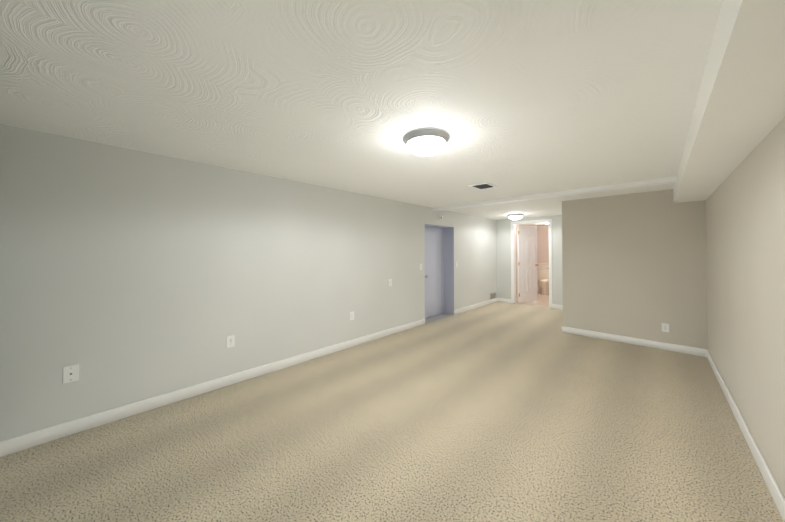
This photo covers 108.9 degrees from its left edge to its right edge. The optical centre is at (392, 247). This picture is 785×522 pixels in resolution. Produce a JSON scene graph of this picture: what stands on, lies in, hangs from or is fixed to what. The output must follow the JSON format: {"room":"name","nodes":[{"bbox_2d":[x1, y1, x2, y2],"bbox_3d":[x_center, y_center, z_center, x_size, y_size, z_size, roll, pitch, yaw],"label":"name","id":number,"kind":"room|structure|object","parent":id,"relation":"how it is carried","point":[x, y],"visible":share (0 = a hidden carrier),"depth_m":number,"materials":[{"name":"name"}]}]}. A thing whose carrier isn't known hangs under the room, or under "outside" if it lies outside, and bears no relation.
{"room":"empty finished basement","nodes":[
{"label":"empty finished basement","id":0,"kind":"room"},
{"bbox_2d":[0,124,517,440],"bbox_3d":[0.974,0.329,5.744,0.250,2.160,10.720,-1,-1,43],"label":"wall","id":1,"kind":"structure","parent":0,"point":[128,276],"depth_m":2.48,"materials":[{"name":"paint"}]},
{"bbox_2d":[63,364,78,383],"bbox_3d":[-2.334,0.917,2.037,0.007,0.118,0.075,-1,-1,43],"label":"outlet","id":2,"kind":"object","parent":1,"relation":"attached to","point":[70,373],"visible":1,"depth_m":2.03,"materials":[{"name":"white plastic"}]},
{"bbox_2d":[0,319,424,456],"bbox_3d":[-1.005,1.327,3.438,0.013,0.100,4.670,-1,-1,43],"label":"baseboard","id":3,"kind":"structure","parent":1,"relation":"attached to","point":[30,440],"depth_m":2.41,"materials":[{"name":"white wood"}]},
{"bbox_2d":[227,335,234,347],"bbox_3d":[-1.613,0.938,2.800,0.009,0.115,0.072,-1,-1,43],"label":"electrical outlet","id":4,"kind":"object","parent":1,"relation":"attached to","point":[231,341],"visible":1,"depth_m":2.80,"materials":[{"name":"white plastic"}]},
{"bbox_2d":[350,311,353,319],"bbox_3d":[-0.564,0.954,3.914,0.009,0.115,0.072,-1,-1,43],"label":"electrical outlet","id":5,"kind":"object","parent":1,"relation":"attached to","point":[351,315],"visible":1,"depth_m":3.92,"materials":[{"name":"white plastic"}]},
{"bbox_2d":[454,298,496,314],"bbox_3d":[2.037,1.372,6.665,0.013,0.100,2.160,-1,-1,43],"label":"baseboard","id":6,"kind":"structure","parent":1,"relation":"attached to","point":[467,308],"depth_m":6.51,"materials":[{"name":"white wood"}]},
{"bbox_2d":[490,292,495,299],"bbox_3d":[2.602,1.281,7.267,0.012,0.220,0.350,-1,-1,43],"label":"air vent","id":7,"kind":"object","parent":1,"relation":"in","point":[493,295],"visible":0.73,"depth_m":7.27,"materials":[{"name":"grey metal"}]},
{"bbox_2d":[516,265,517,294],"bbox_3d":[3.759,0.998,8.503,0.006,0.900,2.630,-1,-1,43],"label":"wainscot","id":8,"kind":"structure","parent":1,"relation":"attached to","point":[517,280],"depth_m":8.54,"materials":[{"name":"wood"}]},
{"bbox_2d":[0,0,722,225],"bbox_3d":[2.242,-0.828,4.517,4.100,0.120,10.850,-1,-1,43],"label":"ceiling","id":9,"kind":"structure","parent":0,"point":[515,98],"depth_m":1.42,"materials":[{"name":"white paint"}]},
{"bbox_2d":[403,127,449,155],"bbox_3d":[0.246,-0.734,2.047,0.344,0.137,0.344,-1,-1,43],"label":"ceiling light","id":10,"kind":"object","parent":9,"relation":"attached to","point":[428,141],"visible":1,"depth_m":1.95,"materials":[{"name":"white glass"}]},
{"bbox_2d":[468,182,497,189],"bbox_3d":[1.152,-0.775,3.564,0.250,0.012,0.310,-1,-1,43],"label":"ceiling vent","id":11,"kind":"object","parent":9,"relation":"in","point":[483,186],"visible":1,"depth_m":3.56,"materials":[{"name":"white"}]},
{"bbox_2d":[507,213,523,220],"bbox_3d":[2.772,-0.674,6.317,0.344,0.137,0.344,-1,-1,43],"label":"light","id":12,"kind":"object","parent":9,"relation":"attached to","point":[517,216],"visible":1,"depth_m":6.21,"materials":[{"name":"white glass"}]},
{"bbox_2d":[433,176,676,210],"bbox_3d":[1.999,-0.746,4.277,3.275,0.050,0.130,-1,-1,43],"label":"cross beam","id":13,"kind":"structure","parent":9,"relation":"attached to","point":[660,181],"depth_m":3.81,"materials":[{"name":"white paint"}]},
{"bbox_2d":[673,0,784,202],"bbox_3d":[1.865,-0.717,1.538,0.285,0.185,5.800,-1,-1,43],"label":"soffit","id":14,"kind":"structure","parent":9,"relation":"attached to","point":[738,116],"depth_m":1.19,"materials":[{"name":"white paint"}]},
{"bbox_2d":[0,302,783,521],"bbox_3d":[1.268,1.427,3.452,4.100,0.100,8.010,-1,-1,43],"label":"floor carpet","id":15,"kind":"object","parent":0,"point":[502,412],"visible":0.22,"depth_m":1.92,"materials":[{"name":"beige carpet"}]},
{"bbox_2d":[425,226,443,313],"bbox_3d":[0.716,0.329,5.739,0.120,2.160,1.420,-1,-1,43],"label":"wall","id":16,"kind":"structure","parent":0,"point":[442,270],"depth_m":6.03,"materials":[{"name":"paint"}]},
{"bbox_2d":[425,231,439,317],"bbox_3d":[0.811,0.537,5.671,0.105,1.718,0.595,-1,-1,43],"label":"closet door","id":17,"kind":"structure","parent":16,"relation":"in","point":[432,273],"depth_m":5.70,"materials":[{"name":"grey wood"}]},
{"bbox_2d":[425,228,440,231],"bbox_3d":[0.777,-0.355,5.715,0.016,0.063,0.725,-1,-1,43],"label":"trim","id":18,"kind":"structure","parent":16,"relation":"attached to","point":[432,230],"depth_m":5.75,"materials":[{"name":"grey"}]},
{"bbox_2d":[440,232,440,313],"bbox_3d":[1.004,0.546,5.943,0.016,1.732,0.063,-1,-1,43],"label":"trim","id":19,"kind":"structure","parent":16,"relation":"attached to","point":[440,272],"depth_m":5.95,"materials":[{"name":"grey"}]},
{"bbox_2d":[425,224,450,227],"bbox_3d":[0.851,-0.430,5.623,0.250,0.004,1.020,-1,-1,43],"label":"wall","id":20,"kind":"structure","parent":0,"point":[431,225],"depth_m":5.72,"materials":[{"name":"paint"}]},
{"bbox_2d":[425,313,452,323],"bbox_3d":[0.851,1.405,5.598,0.250,0.004,1.020,-1,-1,43],"label":"floor","id":21,"kind":"structure","parent":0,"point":[435,317],"depth_m":5.62,"materials":[{"name":"grey"}]},
{"bbox_2d":[444,227,453,314],"bbox_3d":[1.199,0.493,5.980,0.250,1.840,0.004,-1,-1,43],"label":"wall","id":22,"kind":"structure","parent":0,"point":[448,270],"depth_m":5.97,"materials":[{"name":"paint"}]},
{"bbox_2d":[496,215,562,304],"bbox_3d":[3.530,0.345,6.838,1.970,2.160,0.120,-1,-1,43],"label":"wall","id":23,"kind":"structure","parent":0,"point":[503,227],"depth_m":7.23,"materials":[{"name":"paint"}]},
{"bbox_2d":[497,298,510,302],"bbox_3d":[2.906,1.382,7.320,0.380,0.100,0.013,-1,-1,43],"label":"baseboard","id":24,"kind":"structure","parent":23,"relation":"attached to","point":[503,300],"depth_m":7.32,"materials":[{"name":"white wood"}]},
{"bbox_2d":[517,225,538,302],"bbox_3d":[3.575,0.420,7.370,0.312,2.000,0.769,-1,-1,43],"label":"bathroom door","id":25,"kind":"structure","parent":23,"relation":"in","point":[527,261],"depth_m":7.36,"materials":[{"name":"white wood"}]},
{"bbox_2d":[511,219,551,307],"bbox_3d":[3.427,0.381,6.924,0.940,2.090,0.136,-1,-1,43],"label":"door frame","id":26,"kind":"structure","parent":23,"relation":"attached to","point":[550,264],"depth_m":7.15,"materials":[{"name":"white wood"}]},
{"bbox_2d":[552,304,562,309],"bbox_3d":[3.965,1.368,6.322,0.650,0.100,0.013,-1,-1,43],"label":"baseboard","id":27,"kind":"structure","parent":23,"relation":"attached to","point":[554,306],"depth_m":6.47,"materials":[{"name":"white wood"}]},
{"bbox_2d":[513,216,548,221],"bbox_3d":[3.432,-0.679,6.945,0.840,0.110,0.120,-1,-1,43],"label":"wall","id":28,"kind":"structure","parent":0,"point":[534,218],"depth_m":6.85,"materials":[{"name":"paint"}]},
{"bbox_2d":[516,292,548,306],"bbox_3d":[4.406,1.490,7.948,2.500,0.100,2.840,-1,-1,43],"label":"floor","id":29,"kind":"structure","parent":0,"point":[542,300],"depth_m":7.44,"materials":[{"name":"tile"}]},
{"bbox_2d":[538,268,548,294],"bbox_3d":[4.810,1.060,8.820,0.496,0.785,0.702,-1,-1,43],"label":"toilet","id":30,"kind":"object","parent":29,"relation":"on","point":[543,280],"visible":0.62,"depth_m":8.73,"materials":[{"name":"beige ceramic"}]},
{"bbox_2d":[537,226,548,262],"bbox_3d":[5.464,0.372,8.795,2.100,2.160,0.120,-1,-1,43],"label":"wall","id":31,"kind":"structure","parent":0,"point":[542,244],"depth_m":9.22,"materials":[{"name":"paint"}]},
{"bbox_2d":[537,264,548,291],"bbox_3d":[5.373,1.002,8.784,1.970,0.900,0.006,-1,-1,43],"label":"wainscot","id":32,"kind":"structure","parent":31,"relation":"attached to","point":[541,266],"depth_m":9.27,"materials":[{"name":"tile"}]},
{"bbox_2d":[562,189,707,348],"bbox_3d":[4.082,0.317,4.828,1.590,2.160,2.050,-1,-1,43],"label":"wall","id":33,"kind":"structure","parent":0,"point":[634,265],"depth_m":3.99,"materials":[{"name":"paint"}]},
{"bbox_2d":[563,326,705,356],"bbox_3d":[3.374,1.336,4.063,1.590,0.100,0.013,-1,-1,43],"label":"baseboard","id":34,"kind":"structure","parent":33,"relation":"attached to","point":[652,344],"depth_m":3.96,"materials":[{"name":"white wood"}]},
{"bbox_2d":[662,323,668,331],"bbox_3d":[3.678,1.082,3.783,0.072,0.115,0.009,-1,-1,43],"label":"electrical outlet","id":35,"kind":"object","parent":33,"relation":"attached to","point":[665,327],"visible":1,"depth_m":3.78,"materials":[{"name":"white plastic"}]},
{"bbox_2d":[705,117,784,497],"bbox_3d":[2.715,0.279,2.131,0.120,2.160,7.850,-1,-1,43],"label":"wall","id":36,"kind":"structure","parent":0,"point":[745,232],"depth_m":1.81,"materials":[{"name":"paint"}]},
{"bbox_2d":[706,349,784,521],"bbox_3d":[1.964,1.299,1.416,0.013,0.100,5.800,-1,-1,43],"label":"baseboard","id":37,"kind":"structure","parent":36,"relation":"attached to","point":[772,486],"depth_m":1.80,"materials":[{"name":"white wood"}]}
]}

